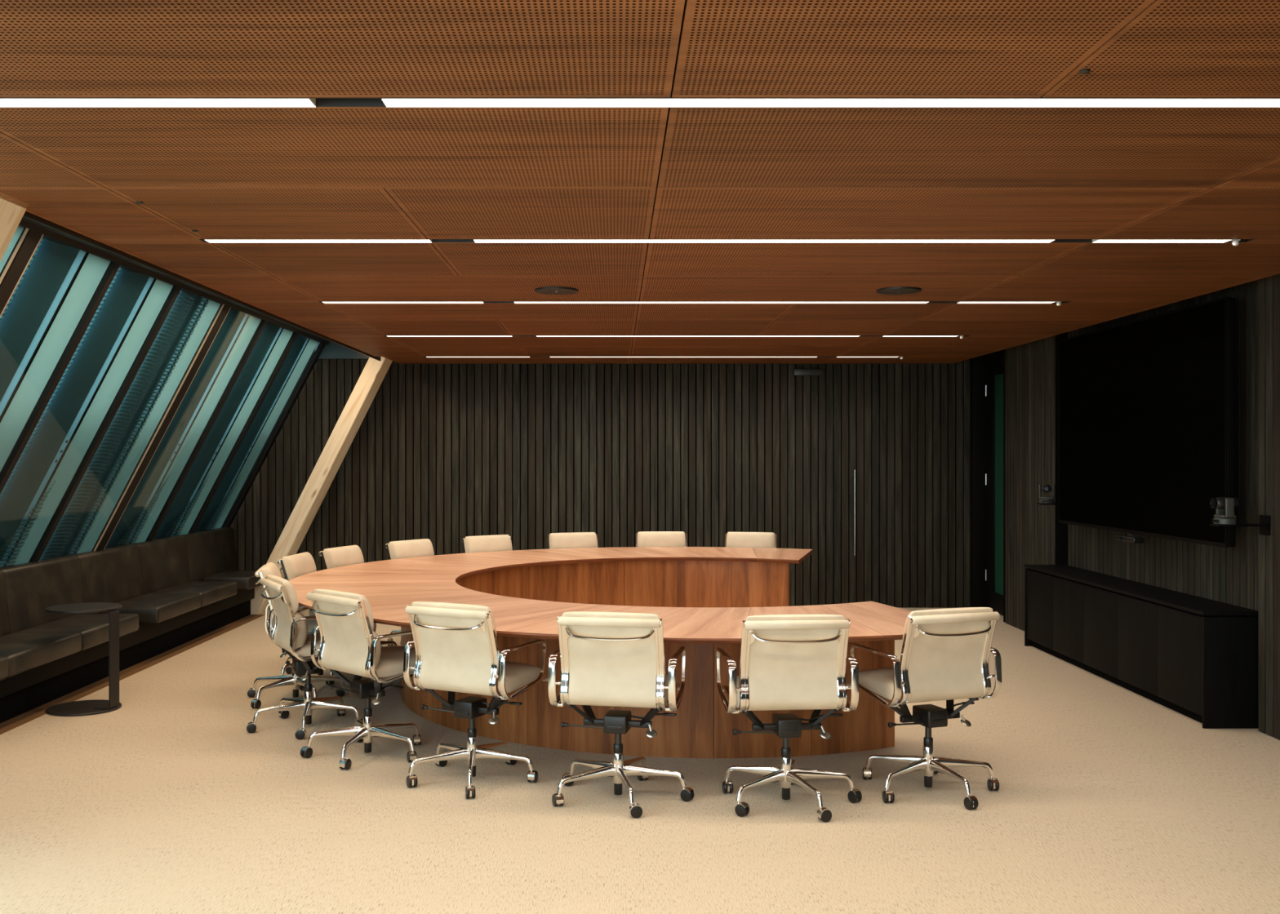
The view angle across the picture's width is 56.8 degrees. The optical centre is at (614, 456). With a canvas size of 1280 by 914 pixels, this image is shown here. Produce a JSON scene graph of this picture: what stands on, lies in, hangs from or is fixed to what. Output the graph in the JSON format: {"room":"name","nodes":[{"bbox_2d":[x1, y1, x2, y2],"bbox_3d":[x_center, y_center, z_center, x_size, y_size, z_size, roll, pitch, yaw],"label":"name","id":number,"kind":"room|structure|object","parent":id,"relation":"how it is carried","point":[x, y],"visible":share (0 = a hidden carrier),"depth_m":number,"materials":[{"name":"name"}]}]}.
{"room":"conference room","nodes":[
{"label":"conference room","id":0,"kind":"room"},
{"bbox_2d":[221,338,969,607],"bbox_3d":[-0.075,0.170,12.130,8.550,2.740,0.200,0,0,0],"label":"wall","id":1,"kind":"structure","parent":0,"point":[443,454],"depth_m":12.03,"materials":[{"name":"black wood"}]},
{"bbox_2d":[17,211,381,361],"bbox_3d":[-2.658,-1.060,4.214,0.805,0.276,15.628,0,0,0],"label":"trim","id":2,"kind":"structure","parent":1,"relation":"attached to","point":[28,217],"depth_m":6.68,"materials":[{"name":"black metal"}]},
{"bbox_2d":[787,363,871,606],"bbox_3d":[2.184,0.228,12.017,0.843,2.616,0.092,0,0,0],"label":"door","id":3,"kind":"structure","parent":1,"relation":"in","point":[829,404],"depth_m":12.03,"materials":[{"name":"black wood"}]},
{"bbox_2d":[0,0,1279,363],"bbox_3d":[0.970,-1.130,4.400,6.460,0.380,16.000,0,0,0],"label":"ceiling","id":4,"kind":"structure","parent":0,"point":[217,172],"depth_m":3.88,"materials":[{"name":"brown wood"}]},
{"bbox_2d":[534,286,578,294],"bbox_3d":[-0.330,-0.933,6.670,0.248,0.013,0.248,0,0,0],"label":"ceiling speaker","id":5,"kind":"object","parent":4,"relation":"attached to","point":[550,290],"visible":1,"depth_m":6.63,"materials":[{"name":"black metal"}]},
{"bbox_2d":[0,79,1279,106],"bbox_3d":[0.484,-0.954,3.140,4.568,0.072,0.077,0,0,0],"label":"linear light","id":6,"kind":"object","parent":4,"relation":"attached to","point":[670,101],"visible":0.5,"depth_m":3.15,"materials":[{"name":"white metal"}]},
{"bbox_2d":[0,97,315,106],"bbox_3d":[-1.290,-0.953,3.140,0.974,0.030,0.070,0,0,0],"label":"diffuser","id":7,"kind":"object","parent":6,"relation":"attached to","point":[4,102],"depth_m":3.13,"materials":[{"name":"white plastic"}]},
{"bbox_2d":[382,97,1279,106],"bbox_3d":[0.646,-0.953,3.140,2.517,0.030,0.070,0,0,0],"label":"diffuser","id":8,"kind":"object","parent":6,"relation":"attached to","point":[386,102],"depth_m":3.13,"materials":[{"name":"white plastic"}]},
{"bbox_2d":[424,354,907,359],"bbox_3d":[0.484,-0.954,11.160,4.568,0.072,0.077,0,0,0],"label":"linear light","id":9,"kind":"object","parent":4,"relation":"attached to","point":[901,357],"visible":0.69,"depth_m":11.16,"materials":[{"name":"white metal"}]},
{"bbox_2d":[426,356,529,357],"bbox_3d":[-1.290,-0.953,11.160,0.974,0.030,0.070,0,0,0],"label":"diffuser","id":10,"kind":"object","parent":9,"relation":"attached to","point":[427,357],"depth_m":11.16,"materials":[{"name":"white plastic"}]},
{"bbox_2d":[550,356,817,357],"bbox_3d":[0.646,-0.953,11.160,2.517,0.030,0.070,0,0,0],"label":"diffuser","id":11,"kind":"object","parent":9,"relation":"attached to","point":[550,357],"depth_m":11.16,"materials":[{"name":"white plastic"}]},
{"bbox_2d":[836,356,897,357],"bbox_3d":[2.382,-0.953,11.160,0.575,0.030,0.070,0,0,0],"label":"diffuser","id":12,"kind":"object","parent":9,"relation":"attached to","point":[837,357],"depth_m":11.16,"materials":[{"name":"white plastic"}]},
{"bbox_2d":[383,328,970,338],"bbox_3d":[0.484,-0.954,9.230,4.568,0.072,0.077,0,0,0],"label":"linear light","id":13,"kind":"object","parent":4,"relation":"attached to","point":[633,335],"visible":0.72,"depth_m":9.26,"materials":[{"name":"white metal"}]},
{"bbox_2d":[386,335,512,337],"bbox_3d":[-1.290,-0.953,9.230,0.974,0.030,0.070,0,0,0],"label":"diffuser","id":14,"kind":"object","parent":13,"relation":"attached to","point":[386,335],"depth_m":9.22,"materials":[{"name":"white plastic"}]},
{"bbox_2d":[536,335,859,337],"bbox_3d":[0.646,-0.953,9.230,2.517,0.030,0.070,0,0,0],"label":"diffuser","id":15,"kind":"object","parent":13,"relation":"attached to","point":[536,335],"depth_m":9.20,"materials":[{"name":"white plastic"}]},
{"bbox_2d":[882,335,958,337],"bbox_3d":[2.382,-0.953,9.230,0.575,0.030,0.070,0,0,0],"label":"diffuser","id":16,"kind":"object","parent":13,"relation":"attached to","point":[882,335],"depth_m":9.22,"materials":[{"name":"white plastic"}]},
{"bbox_2d":[318,296,1071,306],"bbox_3d":[0.484,-0.954,7.210,4.568,0.072,0.077,0,0,0],"label":"linear light","id":17,"kind":"object","parent":4,"relation":"attached to","point":[1058,303],"visible":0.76,"depth_m":7.20,"materials":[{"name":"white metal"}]},
{"bbox_2d":[321,301,484,303],"bbox_3d":[-1.290,-0.953,7.210,0.974,0.030,0.070,0,0,0],"label":"diffuser","id":18,"kind":"object","parent":17,"relation":"attached to","point":[326,302],"depth_m":7.20,"materials":[{"name":"white plastic"}]},
{"bbox_2d":[514,301,928,303],"bbox_3d":[0.646,-0.953,7.210,2.517,0.030,0.070,0,0,0],"label":"diffuser","id":19,"kind":"object","parent":17,"relation":"attached to","point":[516,302],"depth_m":7.20,"materials":[{"name":"white plastic"}]},
{"bbox_2d":[956,301,1055,303],"bbox_3d":[2.382,-0.953,7.210,0.575,0.030,0.070,0,0,0],"label":"diffuser","id":20,"kind":"object","parent":17,"relation":"attached to","point":[957,302],"depth_m":7.20,"materials":[{"name":"white plastic"}]},
{"bbox_2d":[199,227,1253,245],"bbox_3d":[0.484,-0.954,5.157,4.568,0.072,0.077,0,0,0],"label":"linear light","id":21,"kind":"object","parent":4,"relation":"attached to","point":[1234,242],"visible":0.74,"depth_m":5.15,"materials":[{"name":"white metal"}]},
{"bbox_2d":[204,239,431,242],"bbox_3d":[-1.290,-0.953,5.157,0.974,0.030,0.070,0,0,0],"label":"diffuser","id":22,"kind":"object","parent":21,"relation":"attached to","point":[205,240],"depth_m":5.15,"materials":[{"name":"white plastic"}]},
{"bbox_2d":[473,239,1054,242],"bbox_3d":[0.646,-0.953,5.157,2.517,0.030,0.070,0,0,0],"label":"diffuser","id":23,"kind":"object","parent":21,"relation":"attached to","point":[474,240],"depth_m":5.15,"materials":[{"name":"white plastic"}]},
{"bbox_2d":[1092,239,1231,242],"bbox_3d":[2.382,-0.953,5.157,0.575,0.030,0.070,0,0,0],"label":"diffuser","id":24,"kind":"object","parent":21,"relation":"attached to","point":[1093,240],"depth_m":5.15,"materials":[{"name":"white plastic"}]},
{"bbox_2d":[875,286,921,294],"bbox_3d":[1.600,-0.933,6.670,0.248,0.013,0.248,0,0,0],"label":"ceiling speaker","id":25,"kind":"object","parent":4,"relation":"attached to","point":[899,290],"visible":1,"depth_m":6.63,"materials":[{"name":"black metal"}]},
{"bbox_2d":[1078,68,1090,74],"bbox_3d":[1.143,-0.937,2.880,0.026,0.006,0.026,0,0,0],"label":"cap","id":26,"kind":"object","parent":4,"relation":"attached to","point":[1085,71],"visible":1,"depth_m":2.87,"materials":[{"name":"grey metal"}]},
{"bbox_2d":[0,607,1279,913],"bbox_3d":[-0.100,1.540,4.400,8.600,0.001,16.000,0,0,0],"label":"floor","id":27,"kind":"structure","parent":0,"point":[1110,798],"depth_m":5.01,"materials":[{"name":"beige carpet"}]},
{"bbox_2d":[0,193,28,261],"bbox_3d":[-2.902,0.230,4.315,1.475,2.620,0.370,0,0,0],"label":"brace","id":28,"kind":"object","parent":27,"relation":"on","point":[11,214],"visible":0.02,"depth_m":4.43,"materials":[{"name":"brown wood"}]},
{"bbox_2d":[44,602,121,716],"bbox_3d":[-3.235,1.228,7.210,0.426,0.624,0.426,0,0,12],"label":"side table","id":29,"kind":"object","parent":27,"relation":"on","point":[83,708],"visible":1,"depth_m":7.16,"materials":[{"name":"black metal"}]},
{"bbox_2d":[0,527,262,723],"bbox_3d":[-3.680,1.126,8.805,0.640,0.828,6.370,0,0,0],"label":"banquette","id":30,"kind":"object","parent":27,"relation":"on","point":[173,592],"visible":0.94,"depth_m":8.62,"materials":[{"name":"black leather"}]},
{"bbox_2d":[0,657,8,680],"bbox_3d":[-3.580,1.171,6.114,0.440,0.123,0.908,0,0,0],"label":"seat cushion","id":31,"kind":"object","parent":30,"relation":"on","point":[3,660],"depth_m":6.51,"materials":[{"name":"leather"}]},
{"bbox_2d":[0,569,9,636],"bbox_3d":[-3.895,0.971,6.961,0.159,0.518,1.054,0,0,0],"label":"cushion","id":32,"kind":"object","parent":30,"relation":"on","point":[4,593],"depth_m":7.46,"materials":[{"name":"leather"}]},
{"bbox_2d":[0,632,81,677],"bbox_3d":[-3.580,1.171,7.020,0.440,0.123,0.896,0,0,0],"label":"seat cushion","id":33,"kind":"object","parent":30,"relation":"on","point":[23,651],"depth_m":7.05,"materials":[{"name":"leather"}]},
{"bbox_2d":[0,555,84,634],"bbox_3d":[-3.895,0.971,8.020,0.159,0.518,1.056,0,0,0],"label":"cushion","id":34,"kind":"object","parent":30,"relation":"on","point":[29,588],"depth_m":7.92,"materials":[{"name":"leather"}]},
{"bbox_2d":[17,613,138,651],"bbox_3d":[-3.580,1.171,7.921,0.440,0.123,0.898,0,0,0],"label":"seat cushion","id":35,"kind":"object","parent":30,"relation":"on","point":[93,628],"depth_m":7.83,"materials":[{"name":"leather"}]},
{"bbox_2d":[72,544,143,613],"bbox_3d":[-3.895,0.971,9.080,0.159,0.518,1.056,0,0,0],"label":"cushion","id":36,"kind":"object","parent":30,"relation":"on","point":[114,575],"depth_m":9.05,"materials":[{"name":"leather"}]},
{"bbox_2d":[99,593,200,623],"bbox_3d":[-3.580,1.171,9.164,0.440,0.123,0.908,0,0,0],"label":"seat cushion","id":37,"kind":"object","parent":30,"relation":"on","point":[151,608],"depth_m":9.03,"materials":[{"name":"leather"}]},
{"bbox_2d":[131,535,190,595],"bbox_3d":[-3.895,0.971,10.140,0.159,0.518,1.056,0,0,0],"label":"cushion","id":38,"kind":"object","parent":30,"relation":"on","point":[165,562],"depth_m":10.09,"materials":[{"name":"leather"}]},
{"bbox_2d":[150,581,236,607],"bbox_3d":[-3.580,1.171,10.081,0.440,0.123,0.918,0,0,0],"label":"seat cushion","id":39,"kind":"object","parent":30,"relation":"on","point":[210,592],"depth_m":10.04,"materials":[{"name":"leather"}]},
{"bbox_2d":[181,527,237,581],"bbox_3d":[-3.895,0.971,11.331,0.159,0.518,1.318,0,0,0],"label":"cushion","id":40,"kind":"object","parent":30,"relation":"on","point":[210,552],"depth_m":11.25,"materials":[{"name":"leather"}]},
{"bbox_2d":[202,571,262,590],"bbox_3d":[-3.580,1.171,11.185,0.440,0.123,0.610,0,0,0],"label":"seat cushion","id":41,"kind":"object","parent":30,"relation":"on","point":[245,580],"depth_m":10.93,"materials":[{"name":"leather"}]},
{"bbox_2d":[0,614,264,734],"bbox_3d":[-3.467,1.538,3.945,0.135,0.004,15.090,0,0,0],"label":"trim","id":42,"kind":"structure","parent":27,"relation":"on","point":[33,714],"depth_m":8.30,"materials":[{"name":"brown wood"}]},
{"bbox_2d":[247,562,345,709],"bbox_3d":[-1.999,1.111,7.505,0.666,0.858,0.598,0,0,-11],"label":"swivel chair","id":43,"kind":"object","parent":27,"relation":"on","point":[270,568],"visible":0.41,"depth_m":7.41,"materials":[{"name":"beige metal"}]},
{"bbox_2d":[246,574,363,739],"bbox_3d":[-1.744,1.111,6.747,0.705,0.858,0.618,0,0,-29],"label":"swivel chair","id":44,"kind":"object","parent":27,"relation":"on","point":[290,633],"visible":0.8,"depth_m":6.66,"materials":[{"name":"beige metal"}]},
{"bbox_2d":[277,551,334,684],"bbox_3d":[-2.018,1.111,8.262,0.656,0.858,0.617,0,0,6],"label":"swivel chair","id":45,"kind":"object","parent":27,"relation":"on","point":[293,566],"visible":0.24,"depth_m":8.09,"materials":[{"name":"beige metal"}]},
{"bbox_2d":[250,356,392,614],"bbox_3d":[-2.902,0.230,11.680,1.475,2.620,0.360,0,0,0],"label":"brace","id":46,"kind":"object","parent":27,"relation":"on","point":[374,372],"visible":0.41,"depth_m":11.50,"materials":[{"name":"brown wood"}]},
{"bbox_2d":[319,545,397,647],"bbox_3d":[-1.879,1.111,8.873,0.657,0.858,0.622,0,0,20],"label":"swivel chair","id":47,"kind":"object","parent":27,"relation":"on","point":[332,557],"visible":0.14,"depth_m":8.85,"materials":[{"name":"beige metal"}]},
{"bbox_2d":[300,589,421,769],"bbox_3d":[-1.239,1.111,6.121,0.611,0.858,0.636,0,0,44],"label":"swivel chair","id":48,"kind":"object","parent":27,"relation":"on","point":[344,620],"visible":0.91,"depth_m":6.00,"materials":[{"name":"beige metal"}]},
{"bbox_2d":[385,538,434,646],"bbox_3d":[-1.499,1.111,9.529,0.624,0.858,0.665,0,0,-43],"label":"swivel chair","id":49,"kind":"object","parent":27,"relation":"on","point":[413,548],"visible":0.15,"depth_m":9.58,"materials":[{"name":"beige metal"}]},
{"bbox_2d":[403,601,548,799],"bbox_3d":[-0.662,1.109,5.663,0.603,0.854,0.649,0,0,27],"label":"swivel chair","id":50,"kind":"object","parent":27,"relation":"on","point":[455,644],"visible":1,"depth_m":5.54,"materials":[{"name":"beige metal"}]},
{"bbox_2d":[462,534,512,553],"bbox_3d":[-0.994,1.111,10.063,0.626,0.858,0.674,0,0,-36],"label":"swivel chair","id":51,"kind":"object","parent":27,"relation":"on","point":[479,544],"visible":0.15,"depth_m":10.15,"materials":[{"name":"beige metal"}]},
{"bbox_2d":[546,532,598,549],"bbox_3d":[-0.301,1.111,10.400,0.656,0.858,0.632,0,0,-19],"label":"swivel chair","id":52,"kind":"object","parent":27,"relation":"on","point":[575,540],"visible":0.1,"depth_m":10.54,"materials":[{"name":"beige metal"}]},
{"bbox_2d":[288,546,911,758],"bbox_3d":[-0.205,1.177,7.980,3.884,0.725,5.370,0,0,0],"label":"conference table","id":53,"kind":"object","parent":27,"relation":"on","point":[702,596],"visible":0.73,"depth_m":6.34,"materials":[{"name":"brown wood"}]},
{"bbox_2d":[548,611,694,818],"bbox_3d":[0.042,1.111,5.362,0.644,0.858,0.653,0,0,11],"label":"swivel chair","id":54,"kind":"object","parent":27,"relation":"on","point":[608,659],"visible":1,"depth_m":5.20,"materials":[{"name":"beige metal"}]},
{"bbox_2d":[635,531,687,546],"bbox_3d":[0.414,1.111,10.566,0.614,0.858,0.691,0,0,2],"label":"swivel chair","id":55,"kind":"object","parent":27,"relation":"on","point":[643,539],"visible":0.11,"depth_m":10.69,"materials":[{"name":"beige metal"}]},
{"bbox_2d":[724,532,777,548],"bbox_3d":[1.201,1.111,10.464,0.631,0.858,0.649,0,0,14],"label":"swivel chair","id":56,"kind":"object","parent":27,"relation":"on","point":[732,540],"visible":0.15,"depth_m":10.61,"materials":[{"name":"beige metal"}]},
{"bbox_2d":[715,614,862,822],"bbox_3d":[0.786,1.111,5.293,0.634,0.858,0.674,0,0,-5],"label":"swivel chair","id":57,"kind":"object","parent":27,"relation":"on","point":[788,662],"visible":1,"depth_m":5.13,"materials":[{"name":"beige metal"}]},
{"bbox_2d":[845,607,1001,809],"bbox_3d":[1.440,1.111,5.464,0.615,0.858,0.699,0,0,-20],"label":"swivel chair","id":58,"kind":"object","parent":27,"relation":"on","point":[944,655],"visible":0.99,"depth_m":5.34,"materials":[{"name":"beige leather"}]},
{"bbox_2d":[1023,564,1257,728],"bbox_3d":[3.495,1.210,8.155,0.340,0.660,2.930,0,0,0],"label":"media cabinet","id":59,"kind":"object","parent":27,"relation":"on","point":[1194,657],"visible":0.9,"depth_m":7.37,"materials":[{"name":"black wood"}]},
{"bbox_2d":[1003,273,1279,740],"bbox_3d":[3.750,0.170,3.686,0.300,2.740,14.572,0,0,0],"label":"wall","id":60,"kind":"structure","parent":0,"point":[1246,575],"depth_m":7.64,"materials":[{"name":"black wood"}]},
{"bbox_2d":[1036,484,1058,505],"bbox_3d":[3.497,0.330,9.466,0.205,0.211,0.143,0,0,0],"label":"camera","id":61,"kind":"object","parent":60,"relation":"attached to","point":[1046,488],"visible":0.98,"depth_m":9.42,"materials":[{"name":"grey plastic"}]},
{"bbox_2d":[1058,296,1235,547],"bbox_3d":[3.583,-0.197,8.050,0.171,1.439,2.560,0,0,0],"label":"wall display","id":62,"kind":"object","parent":60,"relation":"attached to","point":[1147,406],"visible":1,"depth_m":7.68,"materials":[{"name":"black"}]},
{"bbox_2d":[1115,533,1143,542],"bbox_3d":[3.482,0.551,8.020,0.076,0.052,0.300,0,0,0],"label":"webcam","id":63,"kind":"object","parent":62,"relation":"attached to","point":[1131,538],"visible":1,"depth_m":7.99,"materials":[{"name":"black plastic"}]},
{"bbox_2d":[1209,497,1270,535],"bbox_3d":[3.451,0.330,6.545,0.296,0.211,0.116,0,0,0],"label":"camera","id":64,"kind":"object","parent":60,"relation":"attached to","point":[1224,507],"visible":1,"depth_m":6.52,"materials":[{"name":"grey plastic"}]},
{"bbox_3d":[3.910,0.170,11.588,0.240,2.740,1.225,0,0,0],"label":"wall","id":65,"kind":"structure","parent":0,"visible":0},
{"bbox_2d":[969,354,988,607],"bbox_3d":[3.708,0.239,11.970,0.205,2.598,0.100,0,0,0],"label":"door","id":66,"kind":"structure","parent":65,"relation":"attached to","point":[978,370],"depth_m":11.92,"materials":[{"name":"black wood"}]},
{"bbox_2d":[985,350,1003,615],"bbox_3d":[3.747,0.225,11.440,0.066,2.610,0.920,0,0,0],"label":"door","id":67,"kind":"structure","parent":65,"relation":"in","point":[994,361],"depth_m":11.64,"materials":[{"name":"black"}]},
{"bbox_3d":[-0.100,0.110,-3.675,8.600,2.860,0.150,0,0,0],"label":"wall","id":68,"kind":"structure","parent":0,"visible":0},
{"bbox_2d":[0,226,44,317],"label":"window","id":69,"kind":"structure","parent":68,"relation":"in","point":[27,243],"depth_m":6.00,"materials":[{"name":"black"}]},
{"bbox_2d":[0,261,120,493],"bbox_3d":[-3.470,-0.161,7.455,1.068,1.997,0.969,0,0,0],"label":"window","id":70,"kind":"structure","parent":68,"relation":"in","point":[106,280],"depth_m":6.97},
{"bbox_2d":[28,285,181,562],"bbox_3d":[-3.470,-0.161,8.428,1.068,1.997,0.937,0,0,0],"label":"window","id":71,"kind":"structure","parent":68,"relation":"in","point":[175,291],"depth_m":7.96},
{"bbox_2d":[91,303,231,551],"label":"window","id":72,"kind":"structure","parent":68,"relation":"in","point":[223,310],"depth_m":8.93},
{"bbox_2d":[145,319,266,541],"bbox_3d":[-3.470,-0.161,10.425,1.068,1.997,0.969,0,0,0],"label":"window","id":73,"kind":"structure","parent":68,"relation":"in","point":[262,324],"depth_m":9.94,"materials":[{"name":"black"}]},
{"bbox_2d":[187,332,325,533],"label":"window","id":74,"kind":"structure","parent":68,"relation":"in","point":[320,348],"depth_m":10.99,"materials":[{"name":"black"}]},
{"bbox_3d":[-4.160,1.190,4.215,0.280,0.700,15.630,0,0,0],"label":"wall","id":75,"kind":"structure","parent":0,"visible":0},
{"bbox_2d":[0,226,23,272],"bbox_3d":[-3.632,-0.171,5.624,1.528,2.592,0.990,0,0,0],"label":"facade fin","id":76,"kind":"object","parent":75,"relation":"attached to","point":[19,230],"visible":0.02,"depth_m":5.98,"materials":[{"name":"teal glass"}]},
{"bbox_2d":[0,237,110,471],"bbox_3d":[-3.632,-0.171,6.614,1.528,2.592,0.990,0,0,0],"label":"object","id":77,"kind":"structure","parent":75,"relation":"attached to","point":[59,282],"depth_m":6.68,"materials":[{"name":"teal glass"}]},
{"bbox_2d":[0,266,173,568],"bbox_3d":[-3.632,-0.171,7.604,1.528,2.592,0.990,0,0,0],"label":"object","id":78,"kind":"structure","parent":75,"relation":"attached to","point":[132,302],"depth_m":7.58,"materials":[{"name":"teal glass"}]},
{"bbox_2d":[39,289,220,560],"bbox_3d":[-3.629,-0.171,8.594,1.534,2.592,0.990,0,0,0],"label":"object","id":79,"kind":"structure","parent":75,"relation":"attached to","point":[189,317],"depth_m":8.61,"materials":[{"name":"teal glass"}]},
{"bbox_2d":[105,310,261,548],"bbox_3d":[-3.632,-0.171,9.584,1.528,2.592,0.990,0,0,0],"label":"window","id":80,"kind":"structure","parent":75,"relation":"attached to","point":[237,329],"depth_m":9.58,"materials":[{"name":"teal glass"}]},
{"bbox_2d":[153,323,293,540],"bbox_3d":[-3.632,-0.171,10.574,1.528,2.592,0.990,0,0,0],"label":"facade fin","id":81,"kind":"object","parent":75,"relation":"attached to","point":[273,340],"visible":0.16,"depth_m":10.56,"materials":[{"name":"teal glass"}]},
{"bbox_2d":[195,335,317,532],"bbox_3d":[-3.632,-0.171,11.514,1.528,2.592,0.891,0,0,0],"label":"facade fin","id":82,"kind":"object","parent":75,"relation":"attached to","point":[303,348],"visible":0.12,"depth_m":11.56,"materials":[{"name":"teal glass"}]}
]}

